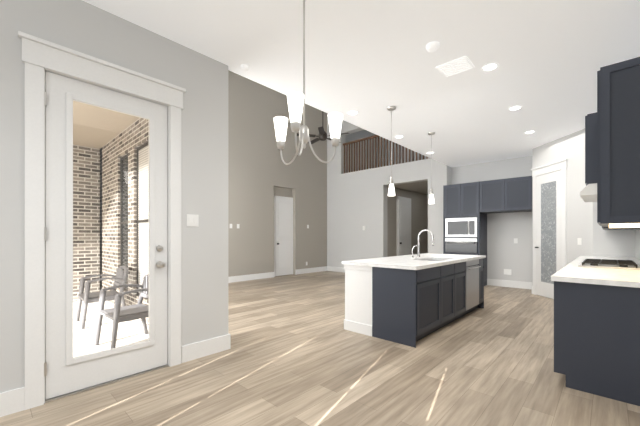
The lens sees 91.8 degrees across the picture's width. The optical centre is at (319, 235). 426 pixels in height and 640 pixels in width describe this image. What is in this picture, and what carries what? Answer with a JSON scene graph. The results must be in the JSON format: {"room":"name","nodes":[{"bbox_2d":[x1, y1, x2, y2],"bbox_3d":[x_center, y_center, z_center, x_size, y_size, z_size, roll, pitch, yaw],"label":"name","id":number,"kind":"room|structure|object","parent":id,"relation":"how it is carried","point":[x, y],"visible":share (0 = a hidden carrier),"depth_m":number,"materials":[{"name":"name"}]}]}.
{"room":"kitchen","nodes":[
{"label":"kitchen","id":0,"kind":"room"},
{"bbox_2d":[73,144,99,301],"bbox_3d":[-7.472,-0.335,3.241,0.250,3.460,8.550,0,0,43],"label":"brick wall","id":1,"kind":"structure","parent":0,"point":[87,195],"depth_m":6.12,"materials":[{"name":"brick"}]},
{"bbox_2d":[73,101,138,148],"bbox_3d":[-5.026,-1.865,2.602,4.700,0.200,6.150,0,0,43],"label":"ceiling","id":2,"kind":"structure","parent":0,"point":[83,123],"depth_m":4.91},
{"bbox_2d":[0,0,227,392],"bbox_3d":[-2.475,-0.315,2.001,0.250,3.100,4.050,0,0,43],"label":"wall","id":3,"kind":"structure","parent":0,"point":[81,26],"depth_m":2.76,"materials":[{"name":"grey paint"}]},
{"bbox_2d":[0,387,24,416],"bbox_3d":[-2.927,1.155,1.321,0.016,0.160,2.440,0,0,43],"label":"baseboard","id":4,"kind":"structure","parent":3,"relation":"attached to","point":[12,401],"depth_m":2.16,"materials":[{"name":"white wood"}]},
{"bbox_2d":[18,31,185,409],"bbox_3d":[-1.808,-0.098,2.684,0.295,2.665,1.170,0,0,43],"label":"door frame","id":5,"kind":"structure","parent":3,"relation":"attached to","point":[40,56],"depth_m":2.29,"materials":[{"name":"white wood"}]},
{"bbox_2d":[44,71,166,398],"bbox_3d":[-1.744,-0.005,2.609,0.121,2.449,0.892,0,0,43],"label":"door","id":6,"kind":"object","parent":3,"relation":"attached to","point":[65,371],"visible":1,"depth_m":2.49,"materials":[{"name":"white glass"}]},
{"bbox_2d":[187,214,198,226],"bbox_3d":[-1.272,-0.155,3.101,0.010,0.120,0.120,0,0,43],"label":"light switch","id":7,"kind":"object","parent":3,"relation":"attached to","point":[192,220],"visible":1,"depth_m":3.10,"materials":[{"name":"white plastic"}]},
{"bbox_2d":[181,333,230,362],"bbox_3d":[-1.166,1.155,3.210,0.016,0.160,0.526,0,0,43],"label":"baseboard","id":8,"kind":"structure","parent":3,"relation":"attached to","point":[189,352],"depth_m":3.19,"materials":[{"name":"white wood"}]},
{"bbox_2d":[100,118,147,324],"bbox_3d":[-2.901,-1.590,4.880,4.300,5.950,0.080,0,0,43],"label":"brick wall","id":9,"kind":"structure","parent":0,"point":[105,186],"depth_m":5.42,"materials":[{"name":"beige brick"}]},
{"bbox_2d":[120,154,127,290],"bbox_3d":[-3.274,-0.225,5.250,0.570,2.280,0.043,0,0,43],"label":"window","id":10,"kind":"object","parent":9,"relation":"attached to","point":[124,241],"depth_m":5.31,"materials":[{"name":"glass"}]},
{"bbox_2d":[137,142,147,298],"bbox_3d":[-2.583,-0.225,4.605,0.720,2.280,0.043,0,0,43],"label":"window","id":11,"kind":"structure","parent":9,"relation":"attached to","point":[140,237],"depth_m":4.69,"materials":[{"name":"glass"}]},
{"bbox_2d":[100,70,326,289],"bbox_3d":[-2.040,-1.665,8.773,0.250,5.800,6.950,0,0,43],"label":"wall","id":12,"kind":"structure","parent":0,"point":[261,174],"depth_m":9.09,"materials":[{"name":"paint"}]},
{"bbox_2d":[228,272,273,282],"bbox_3d":[-2.758,1.155,7.808,0.016,0.160,4.060,0,0,43],"label":"baseboard","id":13,"kind":"structure","parent":12,"relation":"attached to","point":[231,279],"depth_m":8.67,"materials":[{"name":"white wood"}]},
{"bbox_2d":[274,196,292,276],"bbox_3d":[-1.138,0.000,9.737,0.025,2.470,0.770,0,0,43],"label":"door frame","id":14,"kind":"structure","parent":12,"relation":"attached to","point":[275,230],"depth_m":9.48,"materials":[{"name":"white wood"}]},
{"bbox_2d":[276,197,292,275],"bbox_3d":[-1.109,0.020,9.723,0.085,2.410,0.690,0,0,43],"label":"door","id":15,"kind":"structure","parent":12,"relation":"in","point":[284,236],"depth_m":9.72,"materials":[{"name":"white wood"}]},
{"bbox_2d":[295,266,326,274],"bbox_3d":[-0.272,1.155,10.474,0.016,0.160,1.490,0,0,43],"label":"baseboard","id":16,"kind":"structure","parent":12,"relation":"attached to","point":[317,269],"depth_m":10.41,"materials":[{"name":"white wood"}]},
{"bbox_2d":[0,271,639,425],"bbox_3d":[0.336,1.295,6.079,8.900,0.120,13.850,0,0,43],"label":"floor","id":17,"kind":"structure","parent":0,"point":[491,363],"depth_m":2.69,"materials":[{"name":"brown wood"}]},
{"bbox_2d":[344,257,485,347],"bbox_3d":[1.572,0.804,4.687,1.050,0.862,2.564,0,0,43],"label":"kitchen island","id":18,"kind":"object","parent":17,"relation":"on","point":[407,300],"depth_m":3.82,"materials":[{"name":"grey wood"}]},
{"bbox_2d":[342,253,477,268],"bbox_3d":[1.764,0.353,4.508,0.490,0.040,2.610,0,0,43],"label":"island countertop","id":19,"kind":"structure","parent":18,"relation":"on","point":[453,257],"depth_m":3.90,"materials":[{"name":"white stone"}]},
{"bbox_2d":[411,229,433,258],"bbox_3d":[1.487,0.116,4.497,0.260,0.432,0.242,0,0,43],"label":"island faucet","id":20,"kind":"object","parent":19,"relation":"on","point":[418,255],"visible":1,"depth_m":4.51,"materials":[{"name":"silver metal"}]},
{"bbox_2d":[443,181,486,285],"bbox_3d":[3.665,-0.030,7.852,0.850,2.530,0.706,0,0,43],"label":"tall cabinet","id":21,"kind":"object","parent":17,"relation":"on","point":[464,225],"visible":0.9,"depth_m":7.62,"materials":[{"name":"grey wood"}]},
{"bbox_2d":[554,283,639,405],"bbox_3d":[2.399,0.804,2.604,0.632,0.862,0.629,0,0,43],"label":"base cabinet","id":22,"kind":"object","parent":17,"relation":"on","point":[596,331],"depth_m":2.40,"materials":[{"name":"grey wood"}]},
{"bbox_2d":[551,255,639,286],"bbox_3d":[3.438,0.353,3.731,0.651,0.040,3.745,0,0,43],"label":"countertop","id":23,"kind":"structure","parent":22,"relation":"on","point":[606,277],"depth_m":2.62,"materials":[{"name":"white stone"}]},
{"bbox_2d":[578,259,639,269],"bbox_3d":[3.270,0.309,3.514,0.490,0.045,0.840,0,0,43],"label":"cooktop","id":24,"kind":"object","parent":23,"relation":"in","point":[616,264],"visible":1,"depth_m":3.37,"materials":[{"name":"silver metal"}]},
{"bbox_2d":[82,0,639,166],"bbox_3d":[1.307,-2.000,3.293,3.680,0.330,11.100,0,0,43],"label":"ceiling","id":25,"kind":"structure","parent":0,"point":[370,61],"depth_m":3.20,"materials":[{"name":"white paint"}]},
{"bbox_2d":[274,0,342,164],"bbox_3d":[-0.145,-1.191,2.195,0.471,1.346,0.514,0,0,43],"label":"chandelier","id":26,"kind":"object","parent":25,"relation":"hanging from","point":[296,103],"visible":1,"depth_m":2.15,"materials":[{"name":"white glass"}]},
{"bbox_2d":[347,110,358,114],"bbox_3d":[0.501,-1.861,4.687,0.176,0.005,0.176,0,0,43],"label":"recessed light","id":27,"kind":"object","parent":25,"relation":"in","point":[353,112],"visible":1,"depth_m":4.67,"materials":[{"name":"white plastic"}]},
{"bbox_2d":[387,106,395,195],"bbox_3d":[1.039,-1.224,4.501,0.130,1.279,0.128,0,0,43],"label":"pendant light","id":28,"kind":"object","parent":25,"relation":"hanging from","point":[391,191],"visible":1,"depth_m":4.49,"materials":[{"name":"white glass"}]},
{"bbox_2d":[428,132,434,203],"bbox_3d":[2.019,-1.224,5.611,0.130,1.279,0.128,0,0,43],"label":"pendant light","id":29,"kind":"object","parent":25,"relation":"hanging from","point":[431,198],"visible":1,"depth_m":5.60,"materials":[{"name":"white glass"}]},
{"bbox_2d":[426,41,439,51],"bbox_3d":[1.104,-1.847,3.031,0.130,0.034,0.130,0,0,43],"label":"smoke detector","id":30,"kind":"object","parent":25,"relation":"attached to","point":[433,46],"visible":1,"depth_m":3.01,"materials":[{"name":"white plastic"}]},
{"bbox_2d":[436,56,474,77],"bbox_3d":[1.494,-1.857,3.420,0.320,0.015,0.300,0,0,43],"label":"ceiling vent","id":31,"kind":"object","parent":25,"relation":"in","point":[456,66],"visible":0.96,"depth_m":3.40,"materials":[{"name":"white metal"}]},
{"bbox_2d":[481,63,498,71],"bbox_3d":[1.876,-1.861,3.419,0.176,0.005,0.176,0,0,43],"label":"recessed light","id":32,"kind":"object","parent":25,"relation":"in","point":[489,67],"visible":1,"depth_m":3.42,"materials":[{"name":"white plastic"}]},
{"bbox_2d":[508,105,521,110],"bbox_3d":[2.842,-1.861,4.514,0.176,0.005,0.176,0,0,43],"label":"recessed light","id":33,"kind":"object","parent":25,"relation":"in","point":[518,107],"visible":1,"depth_m":4.52,"materials":[{"name":"white plastic"}]},
{"bbox_2d":[524,130,535,133],"bbox_3d":[3.761,-1.861,5.558,0.176,0.005,0.176,0,0,43],"label":"recessed light","id":34,"kind":"object","parent":25,"relation":"in","point":[529,132],"visible":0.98,"depth_m":5.57,"materials":[{"name":"white plastic"}]},
{"bbox_2d":[346,130,428,172],"bbox_3d":[3.002,-3.195,10.668,4.100,2.740,2.700,0,0,43],"label":"wall","id":35,"kind":"structure","parent":0,"point":[362,134],"depth_m":12.17,"materials":[{"name":"grey paint"}]},
{"bbox_2d":[327,113,451,267],"bbox_3d":[1.907,-1.665,9.912,4.470,5.800,0.600,0,0,43],"label":"wall","id":36,"kind":"structure","parent":0,"point":[357,201],"depth_m":9.92,"materials":[{"name":"grey paint"}]},
{"bbox_2d":[327,266,344,272],"bbox_3d":[1.087,1.155,10.256,2.300,0.160,0.016,0,0,43],"label":"baseboard","id":37,"kind":"structure","parent":36,"relation":"attached to","point":[336,269],"depth_m":10.73,"materials":[{"name":"white wood"}]},
{"bbox_2d":[343,135,428,173],"bbox_3d":[2.000,-2.655,9.593,3.260,1.060,0.070,0,0,43],"label":"railing","id":38,"kind":"object","parent":36,"relation":"attached to","point":[361,140],"visible":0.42,"depth_m":9.94,"materials":[{"name":"brown wood"}]},
{"bbox_2d":[388,181,427,256],"bbox_3d":[3.642,-0.225,10.277,1.650,2.920,3.000,0,0,43],"label":"wall","id":39,"kind":"structure","parent":0,"point":[416,193],"depth_m":10.83,"materials":[{"name":"paint"}]},
{"bbox_2d":[397,196,410,255],"bbox_3d":[2.834,-0.035,10.429,0.020,2.540,0.980,0,0,43],"label":"door frame","id":40,"kind":"structure","parent":39,"relation":"attached to","point":[403,198],"depth_m":10.08,"materials":[{"name":"grey wood"}]},
{"bbox_2d":[398,199,410,255],"bbox_3d":[2.861,0.010,10.403,0.085,2.430,0.820,0,0,43],"label":"hall door","id":41,"kind":"structure","parent":39,"relation":"in","point":[404,227],"depth_m":10.37,"materials":[{"name":"white wood"}]},
{"bbox_2d":[452,156,531,281],"bbox_3d":[4.367,-0.315,7.858,1.930,3.100,0.250,0,0,43],"label":"wall","id":42,"kind":"structure","parent":0,"point":[504,250],"depth_m":7.53,"materials":[{"name":"grey paint"}]},
{"bbox_2d":[480,176,531,213],"bbox_3d":[4.379,-0.930,7.229,1.045,0.730,0.643,0,0,43],"label":"upper cabinet","id":43,"kind":"object","parent":42,"relation":"attached to","point":[509,195],"visible":1,"depth_m":6.98,"materials":[{"name":"grey wood"}]},
{"bbox_2d":[504,269,510,274],"bbox_3d":[4.546,0.870,7.514,0.160,0.130,0.008,0,0,43],"label":"outlet","id":44,"kind":"object","parent":42,"relation":"attached to","point":[507,271],"depth_m":7.51,"materials":[{"name":"white plastic"}]},
{"bbox_2d":[487,279,531,288],"bbox_3d":[4.598,1.155,7.460,1.050,0.160,0.016,0,0,43],"label":"baseboard","id":45,"kind":"structure","parent":42,"relation":"attached to","point":[494,282],"depth_m":7.48,"materials":[{"name":"white wood"}]},
{"bbox_2d":[532,129,634,298],"bbox_3d":[5.150,-0.315,5.999,1.750,3.100,1.900,0,0,43],"label":"wall","id":46,"kind":"structure","parent":0,"point":[586,227],"depth_m":5.50,"materials":[{"name":"grey paint"}]},
{"bbox_2d":[535,170,561,298],"bbox_3d":[4.545,-0.011,6.178,0.486,2.468,0.470,0,0,43],"label":"pantry door","id":47,"kind":"structure","parent":46,"relation":"in","point":[548,247],"depth_m":6.17,"materials":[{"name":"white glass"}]},
{"bbox_2d":[531,158,567,294],"bbox_3d":[4.538,-0.098,6.172,0.045,2.665,0.910,0,0,-2],"label":"door frame","id":48,"kind":"structure","parent":46,"relation":"attached to","point":[551,167],"depth_m":5.93,"materials":[{"name":"white wood"}]},
{"bbox_2d":[577,238,581,244],"bbox_3d":[4.582,0.095,5.473,0.006,0.120,0.080,0,0,-2],"label":"outlet","id":49,"kind":"object","parent":46,"relation":"attached to","point":[579,241],"visible":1,"depth_m":5.47,"materials":[{"name":"white plastic"}]},
{"bbox_2d":[635,229,639,260],"bbox_3d":[1.913,-0.315,1.429,0.250,3.100,9.200,0,0,43],"label":"wall","id":50,"kind":"structure","parent":0,"point":[637,243],"depth_m":4.48,"materials":[{"name":"grey paint"}]},
{"bbox_2d":[585,113,592,185],"bbox_3d":[3.179,-0.925,3.332,0.483,0.740,0.511,0,0,43],"label":"upper cabinet","id":51,"kind":"object","parent":50,"relation":"attached to","point":[589,118],"depth_m":3.29,"materials":[{"name":"grey wood"}]},
{"bbox_2d":[580,183,596,201],"bbox_3d":[3.297,-0.494,3.489,0.524,0.118,0.896,0,0,43],"label":"range hood","id":52,"kind":"object","parent":51,"relation":"attached to","point":[588,192],"visible":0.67,"depth_m":3.31,"materials":[{"name":"white metal"}]},
{"bbox_2d":[593,57,639,228],"bbox_3d":[2.490,-0.695,2.505,0.363,1.200,0.638,0,0,43],"label":"upper cabinet","id":53,"kind":"object","parent":50,"relation":"attached to","point":[612,147],"depth_m":2.33,"materials":[{"name":"grey wood"}]},
{"bbox_2d":[629,225,639,228],"bbox_3d":[2.838,-0.695,2.878,0.363,1.200,0.619,0,0,43],"label":"under-cabinet light","id":54,"kind":"object","parent":53,"relation":"attached to","point":[630,226],"depth_m":2.86,"materials":[{"name":"white plastic"}]},
{"bbox_3d":[0.490,-4.665,8.260,4.650,0.200,9.650,0,0,43],"label":"ceiling","id":55,"kind":"structure","parent":0,"visible":0},
{"bbox_2d":[297,111,349,143],"bbox_3d":[0.100,-3.514,8.033,1.368,2.099,1.317,0,0,43],"label":"ceiling fan","id":56,"kind":"object","parent":55,"relation":"hanging from","point":[322,136],"visible":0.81,"depth_m":7.92,"materials":[{"name":"brown metal"}]},
{"bbox_3d":[-14.262,1.515,-0.374,13.750,0.240,14.000,0,0,43],"label":"ground","id":57,"kind":"structure","parent":0,"visible":0},
{"bbox_2d":[73,301,147,356],"bbox_3d":[-5.826,1.330,1.707,4.250,0.130,8.550,0,0,43],"label":"patio slab","id":58,"kind":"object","parent":57,"relation":"on","point":[125,334],"depth_m":4.07,"materials":[{"name":"concrete"}]},
{"bbox_2d":[76,265,127,328],"bbox_3d":[-3.226,0.863,4.608,0.581,0.813,0.604,0,0,43],"label":"patio chair","id":59,"kind":"object","parent":58,"relation":"on","point":[109,296],"depth_m":4.56,"materials":[{"name":"grey wood"}]},
{"bbox_2d":[95,274,147,348],"bbox_3d":[-2.212,0.863,3.641,0.566,0.813,0.588,0,0,40],"label":"patio chair","id":60,"kind":"object","parent":58,"relation":"on","point":[122,309],"depth_m":3.56,"materials":[{"name":"grey wood"}]}
]}

